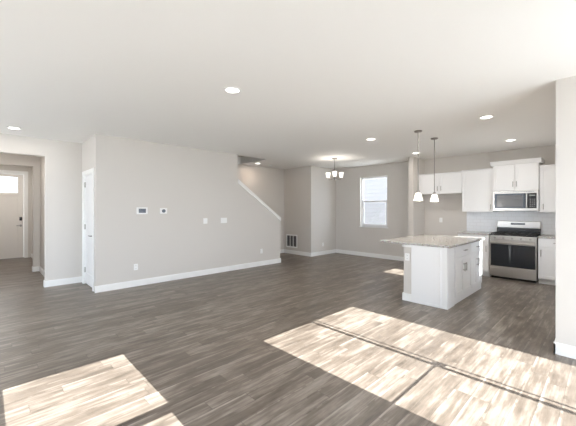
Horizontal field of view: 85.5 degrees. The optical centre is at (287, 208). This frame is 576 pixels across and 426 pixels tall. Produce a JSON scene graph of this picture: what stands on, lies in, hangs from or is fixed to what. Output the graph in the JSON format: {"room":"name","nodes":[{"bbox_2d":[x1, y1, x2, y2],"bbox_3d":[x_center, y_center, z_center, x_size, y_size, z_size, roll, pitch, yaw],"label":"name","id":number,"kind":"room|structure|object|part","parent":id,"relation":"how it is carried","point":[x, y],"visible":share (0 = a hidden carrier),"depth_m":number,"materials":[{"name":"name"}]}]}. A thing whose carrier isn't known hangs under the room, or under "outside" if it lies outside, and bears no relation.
{"room":"empty living room","nodes":[
{"label":"empty living room","id":0,"kind":"room"},
{"bbox_2d":[0,165,31,256],"bbox_3d":[-8.363,0.085,8.711,2.100,2.740,0.150,0,0,-44],"label":"wall","id":1,"kind":"structure","parent":0,"point":[2,167],"depth_m":9.27,"materials":[{"name":"grey paint"}]},
{"bbox_2d":[0,170,27,259],"bbox_3d":[-8.128,0.182,8.910,1.075,2.545,0.170,0,0,-44],"label":"door","id":2,"kind":"structure","parent":1,"relation":"in","point":[13,205],"depth_m":9.07,"materials":[{"name":"white paint"}]},
{"bbox_2d":[0,153,39,266],"bbox_3d":[-6.624,0.085,6.483,3.500,2.740,0.130,0,0,-44],"label":"wall","id":3,"kind":"structure","parent":0,"point":[5,159],"depth_m":7.17,"materials":[{"name":"grey paint"}]},
{"bbox_2d":[33,266,38,271],"bbox_3d":[-5.797,1.397,7.181,0.109,0.115,0.016,0,0,-44],"label":"baseboard","id":4,"kind":"structure","parent":3,"relation":"attached to","point":[35,269],"depth_m":7.17,"materials":[{"name":"white paint"}]},
{"bbox_2d":[32,167,32,253],"bbox_3d":[-6.671,0.085,8.386,0.120,2.740,2.670,0,0,-44],"label":"wall","id":5,"kind":"structure","parent":0,"point":[32,167],"depth_m":9.17,"materials":[{"name":"grey paint"}]},
{"bbox_2d":[0,133,81,280],"bbox_3d":[-5.603,0.085,4.766,4.378,2.740,0.130,0,0,-44],"label":"wall","id":6,"kind":"structure","parent":0,"point":[62,159],"depth_m":5.90,"materials":[{"name":"grey paint"}]},
{"bbox_2d":[45,276,81,286],"bbox_3d":[-4.271,1.397,5.953,0.573,0.115,0.016,0,0,-44],"label":"baseboard","id":7,"kind":"structure","parent":6,"relation":"attached to","point":[72,280],"depth_m":5.94,"materials":[{"name":"white paint"}]},
{"bbox_2d":[40,157,43,269],"bbox_3d":[-5.078,0.085,6.626,0.120,2.740,1.814,0,0,-44],"label":"wall","id":8,"kind":"structure","parent":0,"point":[41,158],"depth_m":6.93,"materials":[{"name":"grey paint"}]},
{"bbox_2d":[82,135,93,171],"bbox_3d":[-3.691,0.085,5.852,0.120,2.740,0.968,0,0,-44],"label":"wall","id":9,"kind":"structure","parent":0,"point":[88,145],"depth_m":5.76,"materials":[{"name":"grey paint"}]},
{"bbox_2d":[82,168,93,290],"bbox_3d":[-3.671,0.372,5.799,0.164,2.165,0.860,0,0,-44],"label":"door","id":10,"kind":"structure","parent":9,"relation":"in","point":[88,175],"depth_m":5.88,"materials":[{"name":"white paint"}]},
{"bbox_3d":[-3.655,0.405,5.814,0.121,2.100,0.740,0,0,-44],"label":"frame","id":11,"kind":"part","parent":10,"relation":"part of","materials":[{"name":"white paint"}]},
{"bbox_2d":[94,134,279,291],"bbox_3d":[-1.803,0.085,6.922,4.322,2.740,0.120,0,0,-44],"label":"wall","id":12,"kind":"structure","parent":0,"point":[193,184],"depth_m":6.28,"materials":[{"name":"grey paint"}]},
{"bbox_2d":[136,207,147,213],"bbox_3d":[-2.759,0.045,5.898,0.200,0.130,0.023,0,0,-44],"label":"panel","id":13,"kind":"object","parent":12,"relation":"attached to","point":[139,210],"visible":1,"depth_m":5.89,"materials":[{"name":"white plastic"}]},
{"bbox_2d":[160,208,166,213],"bbox_3d":[-2.465,0.050,6.180,0.145,0.110,0.026,0,0,-44],"label":"thermostat","id":14,"kind":"object","parent":12,"relation":"attached to","point":[162,210],"visible":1,"depth_m":6.17,"materials":[{"name":"white plastic"}]},
{"bbox_2d":[95,258,280,292],"bbox_3d":[-1.756,1.397,6.873,4.354,0.115,0.016,0,0,-44],"label":"baseboard","id":15,"kind":"structure","parent":12,"relation":"attached to","point":[108,287],"depth_m":6.38,"materials":[{"name":"white paint"}]},
{"bbox_2d":[221,218,226,222],"bbox_3d":[-1.470,0.275,7.154,0.165,0.120,0.010,0,0,-44],"label":"light switch","id":16,"kind":"object","parent":12,"relation":"attached to","point":[223,220],"visible":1,"depth_m":7.15,"materials":[{"name":"white plastic"}]},
{"bbox_2d":[238,179,280,220],"bbox_3d":[-0.739,-0.178,7.953,1.382,1.039,0.170,0,0,-44],"label":"trim","id":17,"kind":"structure","parent":12,"relation":"attached to","point":[244,186],"depth_m":7.83,"materials":[{"name":"white paint"}]},
{"bbox_2d":[238,164,283,249],"bbox_3d":[-2.168,0.085,8.368,5.569,2.740,0.120,0,0,-44],"label":"wall","id":18,"kind":"structure","parent":0,"point":[267,183],"depth_m":9.79,"materials":[{"name":"grey paint"}]},
{"bbox_2d":[0,0,575,168],"bbox_3d":[-1.933,-1.385,5.951,11.700,0.200,13.760,0,0,-44],"label":"ceiling","id":19,"kind":"structure","parent":0,"point":[316,79],"depth_m":3.02,"materials":[{"name":"white paint"}]},
{"bbox_2d":[6,127,21,129],"bbox_3d":[-4.381,-1.280,4.986,0.190,0.008,0.190,0,0,-44],"label":"recessed light","id":20,"kind":"object","parent":19,"relation":"in","point":[13,128],"visible":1,"depth_m":5.00,"materials":[{"name":"white plastic"}]},
{"bbox_2d":[224,87,240,93],"bbox_3d":[-0.603,-1.280,3.383,0.190,0.008,0.190,0,0,-44],"label":"recessed light","id":21,"kind":"object","parent":19,"relation":"in","point":[233,90],"visible":1,"depth_m":3.38,"materials":[{"name":"white plastic"}]},
{"bbox_2d":[326,158,342,179],"bbox_3d":[1.173,-1.002,7.986,0.450,0.564,0.428,0,0,-44],"label":"chandelier","id":22,"kind":"object","parent":19,"relation":"hanging from","point":[334,172],"visible":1,"depth_m":7.96,"materials":[{"name":"white glass"}]},
{"bbox_2d":[413,130,422,200],"bbox_3d":[2.160,-0.706,5.173,0.148,1.156,0.148,0,0,-44],"label":"pendant lamp","id":23,"kind":"object","parent":19,"relation":"hanging from","point":[418,197],"visible":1,"depth_m":5.16,"materials":[{"name":"white glass"}]},
{"bbox_3d":[2.160,-0.193,5.173,0.148,0.129,0.148,0,0,-44],"label":"lamp shade","id":24,"kind":"part","parent":23,"relation":"part of","materials":[{"name":"white glass"}]},
{"bbox_3d":[2.160,-0.772,5.173,0.015,0.974,0.015,0,0,-44],"label":"rod","id":25,"kind":"part","parent":23,"relation":"part of","materials":[{"name":"silver metal"}]},
{"bbox_2d":[430,137,438,200],"bbox_3d":[2.677,-0.706,5.702,0.148,1.156,0.148,0,0,-44],"label":"pendant lamp","id":26,"kind":"object","parent":19,"relation":"hanging from","point":[434,197],"visible":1,"depth_m":5.70,"materials":[{"name":"white glass"}]},
{"bbox_3d":[2.677,-0.772,5.702,0.015,0.974,0.015,0,0,-44],"label":"rod","id":27,"kind":"part","parent":26,"relation":"part of","materials":[{"name":"silver metal"}]},
{"bbox_3d":[2.677,-0.193,5.702,0.148,0.129,0.148,0,0,-44],"label":"lamp shade","id":28,"kind":"part","parent":26,"relation":"part of","materials":[{"name":"white glass"}]},
{"bbox_2d":[478,115,493,118],"bbox_3d":[2.787,-1.280,4.382,0.190,0.008,0.190,0,0,-44],"label":"recessed light","id":29,"kind":"object","parent":19,"relation":"in","point":[485,116],"visible":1,"depth_m":4.38,"materials":[{"name":"white plastic"}]},
{"bbox_2d":[0,253,575,425],"bbox_3d":[-1.850,1.530,5.864,11.700,0.150,14.000,0,0,-44],"label":"floor","id":30,"kind":"structure","parent":0,"point":[332,339],"depth_m":3.13,"materials":[{"name":"grey wood"}]},
{"bbox_2d":[411,245,447,309],"bbox_3d":[2.106,1.013,4.669,0.031,0.884,0.531,0,0,-44],"label":"end panel","id":31,"kind":"object","parent":30,"relation":"on","point":[429,265],"visible":1,"depth_m":4.66,"materials":[{"name":"white paint"}]},
{"bbox_3d":[2.102,1.438,4.664,0.006,0.035,0.531,0,0,-44],"label":"shoe molding","id":32,"kind":"part","parent":31,"relation":"part of","materials":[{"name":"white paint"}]},
{"bbox_2d":[448,247,454,308],"bbox_3d":[2.215,1.013,4.772,0.268,0.884,0.532,0,0,-44],"label":"filler panel","id":33,"kind":"object","parent":30,"relation":"on","point":[451,251],"visible":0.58,"depth_m":4.58,"materials":[{"name":"white paint"}]},
{"bbox_2d":[455,243,471,303],"bbox_3d":[2.624,1.013,5.143,0.834,0.884,0.568,0,0,-44],"label":"base cabinet","id":34,"kind":"object","parent":30,"relation":"on","point":[463,256],"visible":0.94,"depth_m":4.95,"materials":[{"name":"white paint"}]},
{"bbox_2d":[380,234,484,247],"bbox_3d":[2.560,0.551,5.446,1.775,0.035,1.095,0,0,-44],"label":"countertop","id":35,"kind":"structure","parent":34,"relation":"on","point":[442,241],"depth_m":5.19,"materials":[{"name":"stone"}]},
{"bbox_3d":[2.654,1.052,4.838,0.399,0.585,0.021,0,0,-44],"label":"door","id":36,"kind":"part","parent":34,"relation":"part of","materials":[{"name":"white paint"}]},
{"bbox_3d":[2.798,0.669,4.978,0.801,0.172,0.021,0,0,-44],"label":"drawer","id":37,"kind":"part","parent":34,"relation":"part of","materials":[{"name":"white paint"}]},
{"bbox_3d":[2.943,1.052,5.118,0.398,0.585,0.021,0,0,-44],"label":"door","id":38,"kind":"part","parent":34,"relation":"part of","materials":[{"name":"white paint"}]},
{"bbox_2d":[458,234,490,276],"bbox_3d":[4.254,1.013,7.022,0.670,0.884,0.603,0,0,-44],"label":"base cabinet","id":39,"kind":"object","parent":30,"relation":"on","point":[485,243],"visible":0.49,"depth_m":6.66,"materials":[{"name":"white paint"}]},
{"bbox_3d":[4.045,0.655,6.820,0.021,0.160,0.599,0,0,-44],"label":"drawer","id":40,"kind":"part","parent":39,"relation":"part of","materials":[{"name":"white paint"}]},
{"bbox_2d":[457,231,490,234],"bbox_3d":[4.252,0.552,7.021,0.647,0.035,0.625,0,0,-44],"label":"countertop","id":41,"kind":"structure","parent":39,"relation":"on","point":[461,232],"depth_m":6.92,"materials":[{"name":"stone"}]},
{"bbox_3d":[4.045,1.042,6.820,0.021,0.605,0.599,0,0,-44],"label":"door","id":42,"kind":"part","parent":39,"relation":"part of","materials":[{"name":"white paint"}]},
{"bbox_2d":[471,240,481,293],"bbox_3d":[3.140,1.013,5.642,0.596,0.884,0.568,0,0,-44],"label":"base cabinet","id":43,"kind":"object","parent":30,"relation":"on","point":[476,253],"visible":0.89,"depth_m":5.43,"materials":[{"name":"white paint"}]},
{"bbox_3d":[3.200,1.052,5.367,0.291,0.585,0.021,0,0,-44],"label":"door","id":44,"kind":"part","parent":43,"relation":"part of","materials":[{"name":"white paint"}]},
{"bbox_3d":[3.306,0.669,5.470,0.586,0.172,0.021,0,0,-44],"label":"drawer","id":45,"kind":"part","parent":43,"relation":"part of","materials":[{"name":"white paint"}]},
{"bbox_3d":[3.412,1.052,5.572,0.291,0.585,0.021,0,0,-44],"label":"door","id":46,"kind":"part","parent":43,"relation":"part of","materials":[{"name":"white paint"}]},
{"bbox_2d":[489,220,540,282],"bbox_3d":[4.723,0.863,6.486,0.711,1.185,0.786,0,0,-44],"label":"range","id":47,"kind":"object","parent":30,"relation":"on","point":[513,248],"visible":0.98,"depth_m":6.33,"materials":[{"name":"silver metal"}]},
{"bbox_3d":[4.489,0.700,6.260,0.061,0.032,0.706,0,0,-44],"label":"handle","id":48,"kind":"part","parent":47,"relation":"part of","materials":[{"name":"silver metal"}]},
{"bbox_3d":[4.526,0.943,6.295,0.040,0.555,0.786,0,0,-44],"label":"oven door","id":49,"kind":"part","parent":47,"relation":"part of","materials":[{"name":"silver metal"}]},
{"bbox_3d":[4.529,1.315,6.298,0.040,0.170,0.786,0,0,-44],"label":"drawer","id":50,"kind":"part","parent":47,"relation":"part of","materials":[{"name":"silver metal"}]},
{"bbox_3d":[4.531,0.608,6.300,0.035,0.095,0.786,0,0,-44],"label":"control panel","id":51,"kind":"part","parent":47,"relation":"part of","materials":[{"name":"silver metal"}]},
{"bbox_3d":[4.765,1.430,6.527,0.566,0.050,0.746,0,0,-44],"label":"kick plate","id":52,"kind":"part","parent":47,"relation":"part of","materials":[{"name":"silver metal"}]},
{"bbox_2d":[490,234,539,236],"bbox_3d":[4.718,0.551,6.481,0.556,0.017,0.786,0,0,-44],"label":"cooktop","id":53,"kind":"object","parent":47,"relation":"in","point":[491,235],"depth_m":6.27,"materials":[{"name":"black ceramic"}]},
{"bbox_2d":[538,238,555,284],"bbox_3d":[5.236,1.013,6.006,0.670,0.884,0.583,0,0,-44],"label":"base cabinet","id":54,"kind":"object","parent":30,"relation":"on","point":[546,248],"visible":0.55,"depth_m":5.92,"materials":[{"name":"white paint"}]},
{"bbox_2d":[538,234,555,238],"bbox_3d":[5.235,0.552,6.005,0.647,0.035,0.583,0,0,-44],"label":"countertop","id":55,"kind":"structure","parent":54,"relation":"on","point":[546,236],"depth_m":5.94,"materials":[{"name":"stone"}]},
{"bbox_3d":[5.028,0.655,5.804,0.021,0.160,0.579,0,0,-44],"label":"drawer","id":56,"kind":"part","parent":54,"relation":"part of","materials":[{"name":"white paint"}]},
{"bbox_2d":[284,166,307,251],"bbox_3d":[0.244,0.085,9.966,0.120,2.740,1.179,0,0,-44],"label":"wall","id":57,"kind":"structure","parent":0,"point":[295,179],"depth_m":9.82,"materials":[{"name":"grey paint"}]},
{"bbox_2d":[286,234,296,247],"bbox_3d":[0.120,1.045,9.998,0.014,0.420,0.500,0,0,-44],"label":"air vent","id":58,"kind":"object","parent":57,"relation":"in","point":[291,240],"visible":1,"depth_m":10.00,"materials":[{"name":"grey metal"}]},
{"bbox_2d":[284,249,310,256],"bbox_3d":[0.284,1.397,9.826,0.016,0.115,1.195,0,0,-44],"label":"baseboard","id":59,"kind":"structure","parent":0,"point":[285,250],"depth_m":9.80,"materials":[{"name":"white paint"}]},
{"bbox_2d":[308,166,335,252],"bbox_3d":[1.094,0.085,9.885,1.229,2.740,0.120,0,0,-44],"label":"wall","id":60,"kind":"structure","parent":0,"point":[321,190],"depth_m":9.76,"materials":[{"name":"grey paint"}]},
{"bbox_2d":[311,249,335,256],"bbox_3d":[1.142,1.397,9.836,1.229,0.115,0.016,0,0,-44],"label":"baseboard","id":61,"kind":"structure","parent":60,"relation":"attached to","point":[333,250],"depth_m":9.80,"materials":[{"name":"white paint"}]},
{"bbox_2d":[404,247,410,293],"bbox_3d":[2.499,1.021,5.509,1.705,0.868,0.130,0,0,-44],"label":"wall","id":62,"kind":"structure","parent":0,"point":[407,264],"depth_m":4.92,"materials":[{"name":"grey paint"}]},
{"bbox_2d":[402,292,410,301],"bbox_3d":[2.488,1.397,5.509,1.721,0.115,0.146,0,0,-44],"label":"baseboard","id":63,"kind":"structure","parent":62,"relation":"attached to","point":[405,296],"depth_m":4.91,"materials":[{"name":"white paint"}]},
{"bbox_2d":[405,253,409,260],"bbox_3d":[1.880,0.765,4.917,0.008,0.116,0.072,0,0,-44],"label":"wall outlet","id":64,"kind":"object","parent":62,"relation":"attached to","point":[407,255],"visible":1,"depth_m":4.91,"materials":[{"name":"white plastic"}]},
{"bbox_2d":[409,157,424,235],"bbox_3d":[3.304,0.085,8.000,0.676,2.740,0.120,0,0,-44],"label":"wall","id":65,"kind":"structure","parent":0,"point":[416,208],"depth_m":7.81,"materials":[{"name":"grey paint"}]},
{"bbox_2d":[336,145,555,256],"bbox_3d":[3.694,0.085,8.191,0.150,2.740,6.171,0,0,-44],"label":"wall","id":66,"kind":"structure","parent":0,"point":[349,236],"depth_m":8.71,"materials":[{"name":"grey paint"}]},
{"bbox_2d":[336,249,403,260],"bbox_3d":[2.535,1.397,9.268,0.016,0.115,2.771,0,0,-44],"label":"baseboard","id":67,"kind":"structure","parent":66,"relation":"attached to","point":[390,257],"depth_m":9.30,"materials":[{"name":"white paint"}]},
{"bbox_2d":[359,176,386,227],"bbox_3d":[2.576,-0.189,9.313,0.155,1.522,0.960,0,0,-44],"label":"window","id":68,"kind":"structure","parent":66,"relation":"in","point":[363,201],"depth_m":9.45,"materials":[{"name":"white plastic"}]},
{"bbox_3d":[2.611,0.138,9.347,0.038,0.735,0.810,0,0,-44],"label":"sash","id":69,"kind":"part","parent":68,"relation":"part of","materials":[{"name":"white glass"}]},
{"bbox_2d":[419,171,461,194],"bbox_3d":[3.800,-0.608,7.699,0.380,0.505,1.017,0,0,-44],"label":"upper cabinet","id":70,"kind":"object","parent":66,"relation":"attached to","point":[448,182],"visible":0.89,"depth_m":7.55,"materials":[{"name":"white paint"}]},
{"bbox_3d":[3.521,-0.595,7.778,0.021,0.476,0.494,0,0,-44],"label":"door","id":71,"kind":"part","parent":70,"relation":"part of","materials":[{"name":"white paint"}]},
{"bbox_3d":[3.808,-0.848,7.707,0.358,0.025,1.017,0,0,-44],"label":"crown molding","id":72,"kind":"part","parent":70,"relation":"part of","materials":[{"name":"white paint"}]},
{"bbox_3d":[3.868,-0.595,7.419,0.021,0.476,0.496,0,0,-44],"label":"door","id":73,"kind":"part","parent":70,"relation":"part of","materials":[{"name":"white paint"}]},
{"bbox_2d":[461,168,496,211],"bbox_3d":[4.364,-0.403,7.116,0.380,0.955,0.639,0,0,-44],"label":"upper cabinet","id":74,"kind":"object","parent":66,"relation":"attached to","point":[477,184],"visible":0.97,"depth_m":7.01,"materials":[{"name":"white paint"}]},
{"bbox_3d":[4.372,-0.868,7.124,0.358,0.025,0.639,0,0,-44],"label":"crown molding","id":75,"kind":"part","parent":74,"relation":"part of","materials":[{"name":"white paint"}]},
{"bbox_2d":[467,211,555,234],"bbox_3d":[4.978,0.301,6.747,0.011,0.533,2.006,0,0,-44],"label":"backsplash","id":76,"kind":"structure","parent":66,"relation":"attached to","point":[476,221],"depth_m":6.89,"materials":[{"name":"white tile"}]},
{"bbox_2d":[490,157,544,190],"bbox_3d":[4.827,-0.690,6.587,0.451,0.630,0.868,0,0,-44],"label":"upper cabinet","id":77,"kind":"object","parent":66,"relation":"attached to","point":[518,174],"visible":1,"depth_m":6.43,"materials":[{"name":"white paint"}]},
{"bbox_3d":[4.577,-0.645,6.615,0.021,0.536,0.386,0,0,-44],"label":"door","id":78,"kind":"part","parent":77,"relation":"part of","materials":[{"name":"white paint"}]},
{"bbox_2d":[493,190,538,210],"bbox_3d":[4.823,-0.162,6.583,0.436,0.423,0.774,0,0,-44],"label":"microwave","id":79,"kind":"object","parent":77,"relation":"attached to","point":[514,200],"visible":0.98,"depth_m":6.44,"materials":[{"name":"silver metal"}]},
{"bbox_3d":[4.657,-0.157,6.528,0.026,0.303,0.562,0,0,-44],"label":"door","id":80,"kind":"part","parent":79,"relation":"part of","materials":[{"name":"black glass"}]},
{"bbox_3d":[4.907,-0.157,6.271,0.026,0.303,0.150,0,0,-44],"label":"control panel","id":81,"kind":"part","parent":79,"relation":"part of","materials":[{"name":"black plastic"}]},
{"bbox_3d":[4.827,-0.960,6.587,0.451,0.090,0.868,0,0,-44],"label":"crown molding","id":82,"kind":"part","parent":77,"relation":"part of","materials":[{"name":"white paint"}]},
{"bbox_3d":[4.848,-0.645,6.335,0.021,0.536,0.386,0,0,-44],"label":"door","id":83,"kind":"part","parent":77,"relation":"part of","materials":[{"name":"white paint"}]},
{"bbox_2d":[539,164,555,211],"bbox_3d":[5.335,-0.393,6.113,0.380,0.935,0.619,0,0,-44],"label":"upper cabinet","id":84,"kind":"object","parent":66,"relation":"attached to","point":[547,173],"visible":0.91,"depth_m":6.14,"materials":[{"name":"white paint"}]},
{"bbox_2d":[556,76,575,346],"bbox_3d":[3.306,0.085,2.588,0.150,2.740,1.640,0,0,-44],"label":"wall pier","id":85,"kind":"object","parent":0,"point":[565,87],"visible":0.8,"depth_m":3.07,"materials":[{"name":"grey paint"}]},
{"bbox_2d":[553,342,575,358],"bbox_3d":[3.188,1.397,2.590,0.016,0.115,1.506,0,0,-44],"label":"baseboard","id":86,"kind":"object","parent":85,"relation":"attached to","point":[565,350],"visible":1,"depth_m":3.06,"materials":[{"name":"white paint"}]},
{"label":"outside","id":87,"kind":"structure","parent":0,"visible":0},
{"bbox_3d":[0.000,1.760,0.000,80.000,0.290,80.000,0,0,-44],"label":"floor","id":88,"kind":"structure","parent":87,"visible":0},
{"bbox_2d":[364,177,386,224],"bbox_3d":[7.323,-1.425,15.440,6.800,6.080,11.000,0,0,-44],"label":"neighbor house","id":89,"kind":"structure","parent":88,"relation":"on","point":[375,189],"depth_m":14.49,"materials":[{"name":"grey"}]}
]}

